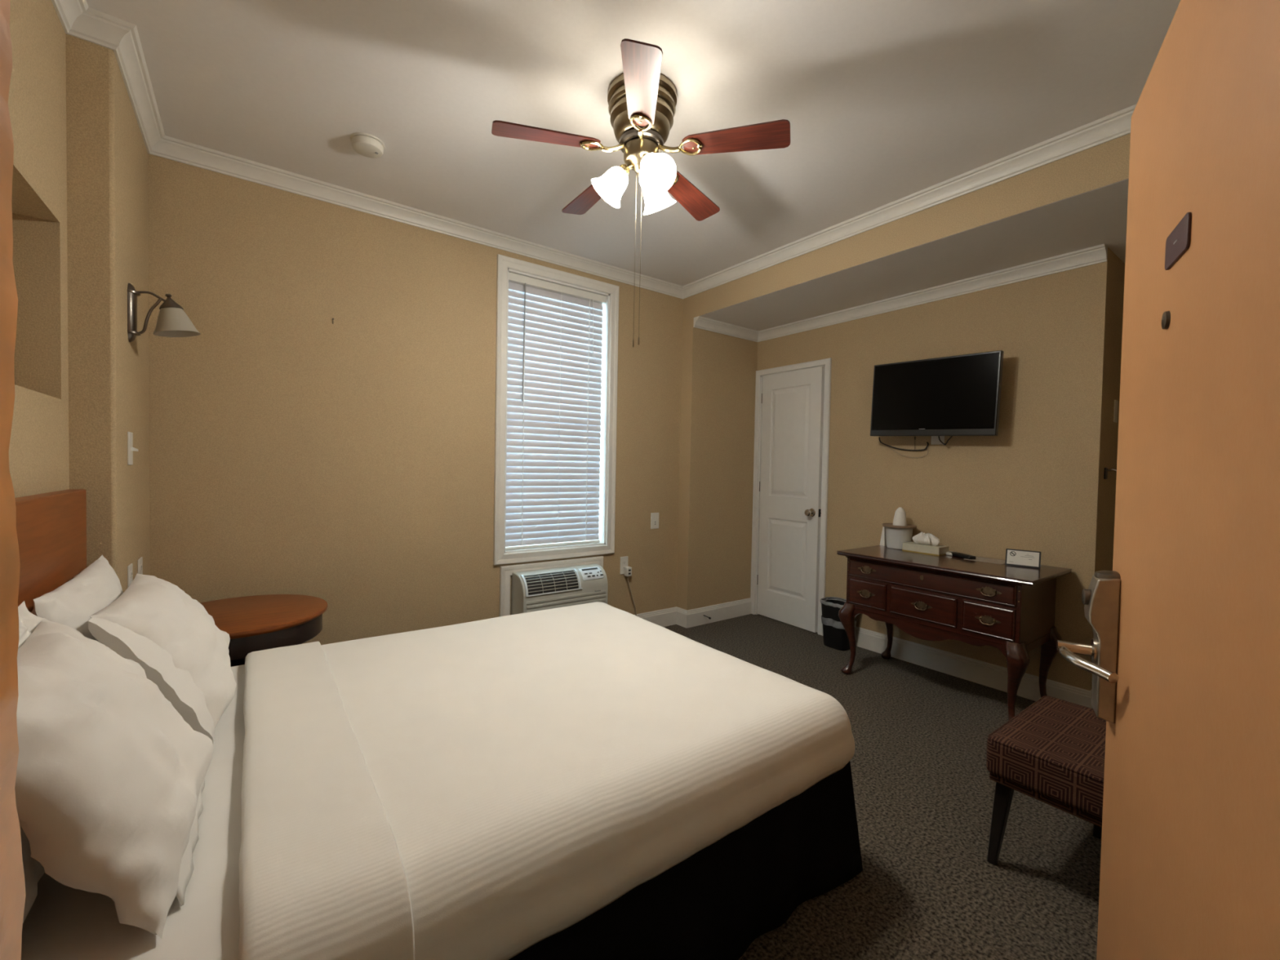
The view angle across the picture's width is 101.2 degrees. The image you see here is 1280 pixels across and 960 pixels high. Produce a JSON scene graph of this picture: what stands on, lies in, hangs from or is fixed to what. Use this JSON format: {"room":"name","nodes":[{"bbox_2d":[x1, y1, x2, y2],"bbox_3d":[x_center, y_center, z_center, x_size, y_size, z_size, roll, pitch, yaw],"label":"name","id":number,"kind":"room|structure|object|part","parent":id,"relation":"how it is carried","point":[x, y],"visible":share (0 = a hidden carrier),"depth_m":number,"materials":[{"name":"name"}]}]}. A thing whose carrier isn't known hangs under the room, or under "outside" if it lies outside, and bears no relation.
{"room":"hotel room","nodes":[
{"label":"hotel room","id":0,"kind":"room"},
{"bbox_2d":[8,0,69,497],"bbox_3d":[-1.306,-0.141,0.555,0.500,2.705,2.455,0,2,-37],"label":"wall","id":1,"kind":"structure","parent":0,"point":[39,458],"depth_m":1.56,"materials":[{"name":"paint"}]},
{"bbox_2d":[65,33,149,592],"bbox_3d":[-2.239,-0.192,1.904,0.608,2.705,0.825,0,2,-37],"label":"wall pier","id":2,"kind":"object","parent":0,"point":[107,153],"visible":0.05,"depth_m":1.74,"materials":[{"name":"paint"}]},
{"bbox_2d":[127,563,133,587],"bbox_3d":[-1.893,0.371,1.954,0.007,0.114,0.070,0,2,-37],"label":"wall outlet","id":3,"kind":"object","parent":2,"relation":"attached to","point":[130,568],"visible":0.57,"depth_m":1.94,"materials":[{"name":"white plastic"}]},
{"bbox_2d":[127,431,137,465],"bbox_3d":[-1.887,-0.117,1.959,0.024,0.122,0.075,0,2,-37],"label":"light switch","id":4,"kind":"object","parent":2,"relation":"attached to","point":[130,435],"visible":1,"depth_m":1.94,"materials":[{"name":"white plastic"}]},
{"bbox_3d":[-1.894,-0.117,1.954,0.005,0.122,0.075,0,2,-37],"label":"plate","id":5,"kind":"part","parent":4,"relation":"part of","materials":[{"name":"white plastic"}]},
{"bbox_2d":[137,556,142,574],"bbox_3d":[-2.025,0.374,2.131,0.007,0.114,0.085,0,2,-37],"label":"wall outlet","id":6,"kind":"object","parent":2,"relation":"attached to","point":[140,562],"visible":0.48,"depth_m":2.12,"materials":[{"name":"white plastic"}]},
{"bbox_2d":[127,282,200,342],"bbox_3d":[-1.821,-0.619,1.995,0.236,0.216,0.140,0,2,-37],"label":"wall sconce","id":7,"kind":"object","parent":2,"relation":"attached to","point":[172,321],"visible":0.94,"depth_m":1.98,"materials":[{"name":"grey metal"}]},
{"bbox_3d":[-1.881,-0.619,1.950,0.022,0.216,0.060,0,2,-37],"label":"plate","id":8,"kind":"part","parent":7,"relation":"part of","materials":[{"name":"grey metal"}]},
{"bbox_3d":[-1.846,-0.615,1.977,0.075,0.151,0.010,0,2,-37],"label":"arm","id":9,"kind":"part","parent":7,"relation":"part of","materials":[{"name":"grey metal"}]},
{"bbox_3d":[-1.833,-0.690,1.983,0.103,0.037,0.009,0,2,-37],"label":"arm","id":10,"kind":"part","parent":7,"relation":"part of","materials":[{"name":"grey metal"}]},
{"bbox_3d":[-1.782,-0.607,2.025,0.138,0.112,0.140,0,2,-37],"label":"lamp shade","id":11,"kind":"part","parent":7,"relation":"part of","materials":[{"name":"white glass"}]},
{"bbox_2d":[147,153,683,644],"bbox_3d":[-1.099,-0.228,3.236,3.690,2.755,0.160,0,2,-37],"label":"wall","id":12,"kind":"structure","parent":0,"point":[348,463],"depth_m":2.79,"materials":[{"name":"paint"}]},
{"bbox_2d":[493,253,618,564],"bbox_3d":[-0.579,-0.432,3.595,0.902,1.925,0.172,0,2,-37],"label":"window","id":13,"kind":"structure","parent":12,"relation":"in","point":[505,264],"depth_m":3.55,"materials":[{"name":"paint"}]},
{"bbox_2d":[505,271,606,550],"bbox_3d":[-0.565,-0.431,3.574,0.738,1.765,0.066,0,2,-37],"label":"window blind","id":14,"kind":"object","parent":13,"relation":"attached to","point":[555,331],"visible":0.87,"depth_m":3.56,"materials":[{"name":"white plastic"}]},
{"bbox_3d":[-0.757,-0.418,3.418,0.005,1.695,0.013,0,2,-29],"label":"ladder cord","id":15,"kind":"part","parent":14,"relation":"part of","materials":[{"name":"white fabric"}]},
{"bbox_3d":[-0.592,0.442,3.601,0.724,0.018,0.044,0,2,-37],"label":"rail","id":16,"kind":"part","parent":14,"relation":"part of","materials":[{"name":"white plastic"}]},
{"bbox_3d":[-0.551,-1.289,3.556,0.738,0.048,0.054,0,2,-37],"label":"head rail","id":17,"kind":"part","parent":14,"relation":"part of","materials":[{"name":"white plastic"}]},
{"bbox_3d":[-0.546,-0.418,3.575,0.002,1.694,0.010,0,2,-29],"label":"ladder cord","id":18,"kind":"part","parent":14,"relation":"part of","materials":[{"name":"white fabric"}]},
{"bbox_3d":[-0.368,-0.418,3.707,0.005,1.695,0.013,0,2,-29],"label":"ladder cord","id":19,"kind":"part","parent":14,"relation":"part of","materials":[{"name":"white fabric"}]},
{"bbox_3d":[-0.324,-1.055,3.695,0.021,0.423,0.008,0,2,-37],"label":"lift cord","id":20,"kind":"part","parent":14,"relation":"part of","materials":[{"name":"white fabric"}]},
{"bbox_2d":[51,0,1137,298],"bbox_3d":[-0.005,-1.417,1.922,3.218,0.072,3.180,0,2,-37],"label":"trim","id":21,"kind":"structure","parent":12,"relation":"attached to","point":[77,20],"depth_m":2.52,"materials":[{"name":"paint"}]},
{"bbox_2d":[619,555,628,574],"bbox_3d":[-0.117,0.632,3.894,0.070,0.130,0.007,0,2,-37],"label":"wall outlet","id":22,"kind":"object","parent":12,"relation":"attached to","point":[624,560],"visible":0.94,"depth_m":3.89,"materials":[{"name":"white plastic"}]},
{"bbox_2d":[624,566,636,615],"bbox_3d":[-0.065,0.895,3.913,0.112,0.506,0.042,0,2,-37],"label":"plug adapter","id":23,"kind":"object","parent":12,"relation":"attached to","point":[628,570],"visible":0.73,"depth_m":3.88,"materials":[{"name":"white plastic"}]},
{"bbox_3d":[-0.058,0.928,3.917,0.094,0.440,0.024,0,2,-37],"label":"power cord","id":24,"kind":"part","parent":23,"relation":"part of","materials":[{"name":"brown plastic"}]},
{"bbox_2d":[650,512,658,528],"bbox_3d":[0.116,0.314,4.054,0.078,0.124,0.008,0,2,-37],"label":"wall outlet","id":25,"kind":"object","parent":12,"relation":"attached to","point":[654,516],"visible":1,"depth_m":4.05,"materials":[{"name":"white plastic"}]},
{"bbox_2d":[634,597,751,627],"bbox_3d":[0.347,1.086,4.173,1.460,0.135,0.141,0,2,-37],"label":"baseboard","id":26,"kind":"structure","parent":12,"relation":"attached to","point":[684,618],"depth_m":4.19,"materials":[{"name":"paint"}]},
{"bbox_2d":[499,555,608,617],"bbox_3d":[-0.525,0.874,3.479,0.765,0.652,0.204,0,2,-37],"label":"air conditioner","id":27,"kind":"object","parent":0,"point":[543,585],"visible":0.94,"depth_m":3.38,"materials":[{"name":"paint"}]},
{"bbox_2d":[524,570,578,595],"bbox_3d":[-0.567,0.656,3.369,0.355,0.106,0.076,0,2,-37],"label":"grille","id":28,"kind":"object","parent":27,"relation":"attached to","point":[556,582],"depth_m":3.35,"materials":[{"name":"white plastic"}]},
{"bbox_3d":[-0.563,0.655,3.372,0.396,0.122,0.091,0,2,-37],"label":"grille frame","id":29,"kind":"part","parent":27,"relation":"part of","materials":[{"name":"white plastic"}]},
{"bbox_3d":[-0.331,0.631,3.553,0.162,0.068,0.072,0,2,-37],"label":"control panel","id":30,"kind":"part","parent":27,"relation":"part of","materials":[{"name":"white plastic"}]},
{"bbox_2d":[86,0,1180,285],"bbox_3d":[-0.156,-1.504,1.850,3.552,0.100,3.550,0,2,-37],"label":"ceiling","id":31,"kind":"structure","parent":0,"point":[884,102],"depth_m":1.97,"materials":[{"name":"paint"}]},
{"bbox_2d":[350,132,384,158],"bbox_3d":[-1.198,-1.464,2.312,0.136,0.042,0.136,0,2,-37],"label":"smoke detector","id":32,"kind":"object","parent":31,"relation":"attached to","point":[366,144],"visible":1,"depth_m":2.28,"materials":[{"name":"plastic"}]},
{"bbox_2d":[491,38,790,346],"bbox_3d":[-0.023,-0.979,2.030,1.071,0.955,1.022,0,2,-37],"label":"ceiling fan","id":33,"kind":"object","parent":31,"relation":"hanging from","point":[642,100],"visible":1,"depth_m":1.91,"materials":[{"name":"brown wood"}]},
{"bbox_3d":[-0.333,-1.231,1.882,0.380,0.006,0.120,-3,13,-18],"label":"fan blade","id":34,"kind":"part","parent":33,"relation":"part of","materials":[{"name":"brown wood"}]},
{"bbox_3d":[-0.204,-1.238,2.279,0.120,0.006,0.380,-14,7,-36],"label":"fan blade","id":35,"kind":"part","parent":33,"relation":"part of","materials":[{"name":"brown wood"}]},
{"bbox_3d":[-0.122,-1.115,2.001,0.137,0.139,0.134,0,2,-37],"label":"lamp shade","id":36,"kind":"part","parent":33,"relation":"part of","materials":[{"name":"white glass"}]},
{"bbox_3d":[-0.048,-1.185,1.997,0.077,0.070,0.048,1,1,-5],"label":"lamp arm","id":37,"kind":"part","parent":33,"relation":"part of","materials":[{"name":"gold metal"}]},
{"bbox_3d":[-0.019,-0.846,1.975,0.005,0.693,0.005,2,2,31],"label":"pull chain","id":38,"kind":"part","parent":33,"relation":"part of","materials":[{"name":"gold metal"}]},
{"bbox_3d":[0.002,-0.852,1.987,0.005,0.681,0.005,1,1,-14],"label":"pull chain","id":39,"kind":"part","parent":33,"relation":"part of","materials":[{"name":"gold metal"}]},
{"bbox_3d":[0.005,-1.218,1.638,0.120,0.006,0.380,12,4,-1],"label":"fan blade","id":40,"kind":"part","parent":33,"relation":"part of","materials":[{"name":"brown wood"}]},
{"bbox_3d":[0.024,-1.182,1.946,0.048,0.070,0.077,0,2,-37],"label":"lamp arm","id":41,"kind":"part","parent":33,"relation":"part of","materials":[{"name":"glass"}]},
{"bbox_3d":[0.046,-1.132,1.905,0.053,0.069,0.067,0,2,-37],"label":"bulb","id":42,"kind":"part","parent":33,"relation":"part of","materials":[{"name":"white glass"}]},
{"bbox_3d":[0.053,-1.111,1.886,0.139,0.140,0.140,0,2,-37],"label":"lamp shade","id":43,"kind":"part","parent":33,"relation":"part of","materials":[{"name":"white glass"}]},
{"bbox_3d":[0.068,-1.114,2.095,0.138,0.139,0.137,0,2,-37],"label":"lamp shade","id":44,"kind":"part","parent":33,"relation":"part of","materials":[{"name":"white glass"}]},
{"bbox_3d":[0.212,-1.230,2.279,0.120,0.006,0.380,-11,-9,35],"label":"fan blade","id":45,"kind":"part","parent":33,"relation":"part of","materials":[{"name":"brown wood"}]},
{"bbox_3d":[0.342,-1.218,1.883,0.380,0.006,0.120,5,-9,18],"label":"fan blade","id":46,"kind":"part","parent":33,"relation":"part of","materials":[{"name":"brown wood"}]},
{"bbox_2d":[700,330,757,607],"bbox_3d":[1.140,-0.103,4.834,1.810,2.510,0.300,0,2,-37],"label":"wall","id":47,"kind":"structure","parent":0,"point":[731,362],"depth_m":4.34,"materials":[{"name":"paint"}]},
{"bbox_2d":[663,613,1101,959],"bbox_3d":[0.816,1.250,1.837,5.900,0.060,5.100,0,2,-37],"label":"floor","id":48,"kind":"structure","parent":0,"point":[926,887],"depth_m":1.80,"materials":[{"name":"carpet"}]},
{"bbox_2d":[200,594,328,666],"bbox_3d":[-1.676,0.858,2.209,0.626,0.612,0.626,0,2,-37],"label":"round table","id":49,"kind":"object","parent":48,"relation":"on","point":[255,623],"visible":0.37,"depth_m":2.15,"materials":[{"name":"brown wood"}]},
{"bbox_2d":[14,488,862,959],"bbox_3d":[-0.515,0.623,1.587,1.992,1.134,1.682,0,2,-37],"label":"bed","id":50,"kind":"object","parent":48,"relation":"on","point":[740,888],"visible":0.16,"depth_m":1.23,"materials":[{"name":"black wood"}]},
{"bbox_2d":[17,600,44,923],"bbox_3d":[-1.051,0.459,0.882,0.162,0.400,0.600,0,2,-37],"label":"pillow","id":51,"kind":"object","parent":50,"relation":"on","point":[33,870],"visible":0.08,"depth_m":0.78,"materials":[{"name":"fabric"}]},
{"bbox_3d":[-1.295,0.503,1.004,0.044,0.896,1.682,0,2,-37],"label":"headboard","id":52,"kind":"part","parent":50,"relation":"part of","materials":[{"name":"orange wood"}]},
{"bbox_2d":[31,555,123,642],"bbox_3d":[-1.460,0.441,1.413,0.144,0.394,0.660,0,2,-37],"label":"pillow","id":53,"kind":"object","parent":50,"relation":"on","point":[98,585],"visible":0.3,"depth_m":1.29,"materials":[{"name":"fabric"}]},
{"bbox_2d":[14,617,213,938],"bbox_3d":[-0.947,0.484,0.935,0.288,0.392,0.540,0,2,-37],"label":"pillow","id":54,"kind":"object","parent":50,"relation":"on","point":[109,785],"visible":0.96,"depth_m":0.81,"materials":[{"name":"fabric"}]},
{"bbox_3d":[-0.548,0.786,1.646,1.908,0.227,1.437,0,2,-37],"label":"mattress","id":55,"kind":"part","parent":50,"relation":"part of","materials":[{"name":"fabric"}]},
{"bbox_2d":[88,573,235,744],"bbox_3d":[-1.306,0.476,1.484,0.270,0.363,0.662,0,2,-37],"label":"pillow","id":56,"kind":"object","parent":50,"relation":"on","point":[180,647],"visible":0.94,"depth_m":1.32,"materials":[{"name":"fabric"}]},
{"bbox_2d":[238,601,855,959],"bbox_3d":[-0.366,0.740,1.781,1.567,0.228,1.547,0,2,-37],"label":"bedspread","id":57,"kind":"object","parent":50,"relation":"on","point":[482,789],"visible":1,"depth_m":1.23,"materials":[{"name":"fabric"}]},
{"bbox_2d":[820,596,856,650],"bbox_3d":[1.412,1.020,3.740,0.190,0.329,0.237,0,2,-37],"label":"waste bin","id":58,"kind":"object","parent":48,"relation":"on","point":[834,634],"visible":0.66,"depth_m":3.69,"materials":[{"name":"black plastic"}]},
{"bbox_2d":[836,545,1071,720],"bbox_3d":[1.732,0.830,3.006,0.573,0.757,1.012,0,2,-37],"label":"dresser","id":59,"kind":"object","parent":48,"relation":"on","point":[1009,609],"visible":0.91,"depth_m":2.77,"materials":[{"name":"brown wood"}]},
{"bbox_3d":[1.281,0.974,3.243,0.097,0.440,0.097,0,2,-37],"label":"leg","id":60,"kind":"part","parent":59,"relation":"part of","materials":[{"name":"brown wood"}]},
{"bbox_3d":[1.337,0.674,3.120,0.013,0.047,0.116,0,2,-37],"label":"drawer handle","id":61,"kind":"part","parent":59,"relation":"part of","materials":[{"name":"gold metal"}]},
{"bbox_3d":[1.340,0.532,3.115,0.013,0.047,0.116,0,2,-37],"label":"drawer handle","id":62,"kind":"part","parent":59,"relation":"part of","materials":[{"name":"gold metal"}]},
{"bbox_3d":[1.348,0.675,3.125,0.011,0.154,0.238,0,2,-37],"label":"drawer","id":63,"kind":"part","parent":59,"relation":"part of","materials":[{"name":"brown wood"}]},
{"bbox_2d":[880,526,886,546],"bbox_3d":[1.633,0.374,3.514,0.050,0.125,0.034,0,2,-37],"label":"paper sleeve","id":64,"kind":"object","parent":59,"relation":"on","point":[883,538],"visible":0.57,"depth_m":3.50,"materials":[{"name":"white paper"}]},
{"bbox_3d":[1.653,0.974,3.519,0.084,0.440,0.097,0,2,-37],"label":"leg","id":65,"kind":"part","parent":59,"relation":"part of","materials":[{"name":"brown wood"}]},
{"bbox_2d":[882,523,916,549],"bbox_3d":[1.675,0.364,3.402,0.202,0.152,0.202,0,2,-37],"label":"ice bucket","id":66,"kind":"object","parent":59,"relation":"on","point":[896,535],"visible":0.84,"depth_m":3.34,"materials":[{"name":"plastic"}]},
{"bbox_3d":[1.676,0.297,3.400,0.202,0.018,0.202,0,2,-37],"label":"tray lid","id":67,"kind":"part","parent":66,"relation":"part of","materials":[{"name":"brown plastic"}]},
{"bbox_2d":[893,506,906,526],"bbox_3d":[1.679,0.235,3.395,0.086,0.118,0.082,0,2,-37],"label":"plastic cup","id":68,"kind":"object","parent":66,"relation":"on","point":[900,517],"visible":0.96,"depth_m":3.37,"materials":[{"name":"plastic"}]},
{"bbox_3d":[1.528,0.684,2.862,0.013,0.047,0.116,0,2,-37],"label":"drawer handle","id":69,"kind":"part","parent":59,"relation":"part of","materials":[{"name":"gold metal"}]},
{"bbox_3d":[1.537,0.685,2.870,0.011,0.154,0.354,0,2,-37],"label":"drawer","id":70,"kind":"part","parent":59,"relation":"part of","materials":[{"name":"brown wood"}]},
{"bbox_2d":[902,532,948,555],"bbox_3d":[1.755,0.383,3.232,0.117,0.126,0.225,0,2,-34],"label":"tissue box","id":71,"kind":"object","parent":59,"relation":"on","point":[926,544],"visible":0.98,"depth_m":3.19,"materials":[{"name":"beige cardboard"}]},
{"bbox_3d":[1.539,0.542,2.867,0.011,0.104,0.876,0,2,-37],"label":"drawer","id":72,"kind":"part","parent":59,"relation":"part of","materials":[{"name":"brown wood"}]},
{"bbox_3d":[1.544,0.485,2.867,0.024,0.013,0.918,0,2,-37],"label":"rail","id":73,"kind":"part","parent":59,"relation":"part of","materials":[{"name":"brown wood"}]},
{"bbox_2d":[946,551,957,555],"bbox_3d":[1.873,0.441,3.156,0.080,0.018,0.080,0,2,-37],"label":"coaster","id":74,"kind":"object","parent":59,"relation":"on","point":[947,553],"visible":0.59,"depth_m":3.14,"materials":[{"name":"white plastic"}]},
{"bbox_2d":[949,551,975,559],"bbox_3d":[1.883,0.442,3.076,0.044,0.022,0.170,1,1,-9],"label":"remote control","id":75,"kind":"object","parent":59,"relation":"on","point":[953,553],"visible":0.99,"depth_m":3.04,"materials":[{"name":"black plastic"}]},
{"bbox_2d":[964,556,1004,564],"bbox_3d":[1.975,0.456,2.985,0.160,0.002,0.190,0,2,-39],"label":"leaflet","id":76,"kind":"object","parent":59,"relation":"on","point":[977,558],"visible":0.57,"depth_m":2.97,"materials":[{"name":"beige paper"}]},
{"bbox_3d":[1.719,0.694,2.604,0.013,0.047,0.116,0,2,-37],"label":"drawer handle","id":77,"kind":"part","parent":59,"relation":"part of","materials":[{"name":"gold metal"}]},
{"bbox_3d":[1.727,0.695,2.614,0.011,0.154,0.232,0,2,-37],"label":"drawer","id":78,"kind":"part","parent":59,"relation":"part of","materials":[{"name":"brown wood"}]},
{"bbox_3d":[1.722,0.551,2.600,0.013,0.047,0.116,0,2,-37],"label":"drawer handle","id":79,"kind":"part","parent":59,"relation":"part of","materials":[{"name":"gold metal"}]},
{"bbox_3d":[1.809,1.002,2.531,0.097,0.440,0.097,0,2,-37],"label":"leg","id":80,"kind":"part","parent":59,"relation":"part of","materials":[{"name":"brown wood"}]},
{"bbox_2d":[1004,548,1040,568],"bbox_3d":[2.051,0.420,2.815,0.152,0.088,0.050,2,2,39],"label":"sign","id":81,"kind":"object","parent":59,"relation":"on","point":[1017,557],"visible":1,"depth_m":2.81,"materials":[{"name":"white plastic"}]},
{"bbox_3d":[2.182,1.002,2.807,0.084,0.440,0.097,0,2,-37],"label":"leg","id":82,"kind":"part","parent":59,"relation":"part of","materials":[{"name":"brown wood"}]},
{"bbox_2d":[986,695,1106,865],"bbox_3d":[1.481,0.838,1.612,0.550,0.800,0.552,0,2,-37],"label":"upholstered chair","id":83,"kind":"object","parent":48,"relation":"on","point":[1052,752],"visible":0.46,"depth_m":1.62,"materials":[{"name":"fabric"}]},
{"bbox_3d":[1.153,1.081,1.676,0.044,0.300,0.063,0,2,-37],"label":"leg","id":84,"kind":"part","parent":83,"relation":"part of","materials":[{"name":"black wood"}]},
{"bbox_3d":[1.479,0.948,1.615,0.530,0.025,0.532,0,2,-37],"label":"seat","id":85,"kind":"part","parent":83,"relation":"part of","materials":[{"name":"fabric"}]},
{"bbox_3d":[1.593,1.086,1.797,0.044,0.300,0.063,0,2,-37],"label":"leg","id":86,"kind":"part","parent":83,"relation":"part of","materials":[{"name":"black wood"}]},
{"bbox_2d":[676,133,1130,610],"bbox_3d":[1.335,-0.175,2.933,0.140,2.755,3.430,0,2,-37],"label":"beam","id":87,"kind":"structure","parent":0,"point":[1107,163],"depth_m":3.05,"materials":[{"name":"paint"}]},
{"bbox_2d":[695,178,1128,331],"bbox_3d":[2.049,-1.259,3.495,1.946,0.100,3.550,0,2,-37],"label":"ceiling","id":88,"kind":"structure","parent":0,"point":[1098,216],"depth_m":2.84,"materials":[{"name":"paint"}]},
{"bbox_2d":[756,247,1114,690],"bbox_3d":[1.688,-0.025,3.692,0.120,2.430,2.390,0,2,-37],"label":"wall","id":89,"kind":"structure","parent":0,"point":[1037,484],"depth_m":3.06,"materials":[{"name":"paint"}]},
{"bbox_2d":[750,357,831,635],"bbox_3d":[1.211,0.122,4.258,0.211,2.091,0.722,0,2,-37],"label":"door","id":90,"kind":"structure","parent":89,"relation":"in","point":[792,423],"depth_m":4.21,"materials":[{"name":"white paint"}]},
{"bbox_3d":[1.295,0.250,4.022,0.066,0.064,0.064,0,2,-33],"label":"knob","id":91,"kind":"part","parent":90,"relation":"part of","materials":[{"name":"silver metal"}]},
{"bbox_2d":[693,244,1107,342],"bbox_3d":[1.394,-1.182,3.367,0.740,0.072,2.290,0,2,-37],"label":"trim","id":92,"kind":"structure","parent":89,"relation":"attached to","point":[1098,254],"depth_m":3.34,"materials":[{"name":"paint"}]},
{"bbox_2d":[870,350,1004,457],"bbox_3d":[1.832,-0.448,3.269,0.151,0.615,0.758,0,2,-37],"label":"television","id":93,"kind":"object","parent":89,"relation":"attached to","point":[958,395],"visible":1,"depth_m":3.18,"materials":[{"name":"black plastic"}]},
{"bbox_2d":[931,435,944,444],"bbox_3d":[1.883,-0.259,3.324,0.005,0.070,0.080,0,2,-37],"label":"wall outlet","id":94,"kind":"object","parent":89,"relation":"attached to","point":[935,439],"visible":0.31,"depth_m":3.33,"materials":[{"name":"white plastic"}]},
{"bbox_2d":[854,626,1093,708],"bbox_3d":[2.310,1.136,3.666,1.121,0.135,1.566,0,2,-37],"label":"baseboard","id":95,"kind":"structure","parent":89,"relation":"attached to","point":[988,674],"depth_m":3.18,"materials":[{"name":"paint"}]},
{"bbox_2d":[1103,467,1116,479],"bbox_3d":[2.468,-0.031,2.741,0.044,0.065,0.067,0,2,-37],"label":"coat hook","id":96,"kind":"object","parent":89,"relation":"attached to","point":[1106,469],"visible":0.56,"depth_m":2.75,"materials":[{"name":"black metal"}]},
{"bbox_3d":[2.450,-0.035,2.765,0.044,0.060,0.006,0,2,-37],"label":"hook plate","id":97,"kind":"part","parent":96,"relation":"part of","materials":[{"name":"black plastic"}]},
{"bbox_2d":[1101,253,1124,570],"bbox_3d":[2.853,0.011,3.132,1.085,2.430,0.100,0,2,-37],"label":"wall","id":98,"kind":"structure","parent":0,"point":[1118,278],"depth_m":2.82,"materials":[{"name":"paint"}]},
{"bbox_2d":[1113,400,1118,422],"bbox_3d":[2.576,-0.372,2.846,0.060,0.120,0.005,0,2,-37],"label":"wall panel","id":99,"kind":"object","parent":98,"relation":"attached to","point":[1116,402],"visible":1,"depth_m":2.84,"materials":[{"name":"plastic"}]},
{"bbox_3d":[1.559,-0.102,1.171,5.500,2.705,0.310,0,2,-37],"label":"wall","id":100,"kind":"structure","parent":0,"visible":0},
{"bbox_2d":[0,0,26,959],"bbox_3d":[-0.211,0.186,-0.002,0.259,2.120,0.136,0,2,-37],"label":"trim","id":101,"kind":"structure","parent":100,"relation":"attached to","point":[12,883],"depth_m":0.11,"materials":[{"name":"orange paint"}]},
{"bbox_2d":[1056,0,1279,959],"bbox_3d":[0.817,0.226,0.809,0.197,2.022,0.850,2,2,33],"label":"door","id":102,"kind":"structure","parent":100,"relation":"in","point":[1184,650],"depth_m":0.72,"materials":[{"name":"orange paint"}]},
{"bbox_3d":[0.928,0.382,1.105,0.038,0.028,0.160,1,1,8],"label":"lever handle","id":103,"kind":"part","parent":102,"relation":"part of","materials":[{"name":"silver metal"}]}
]}

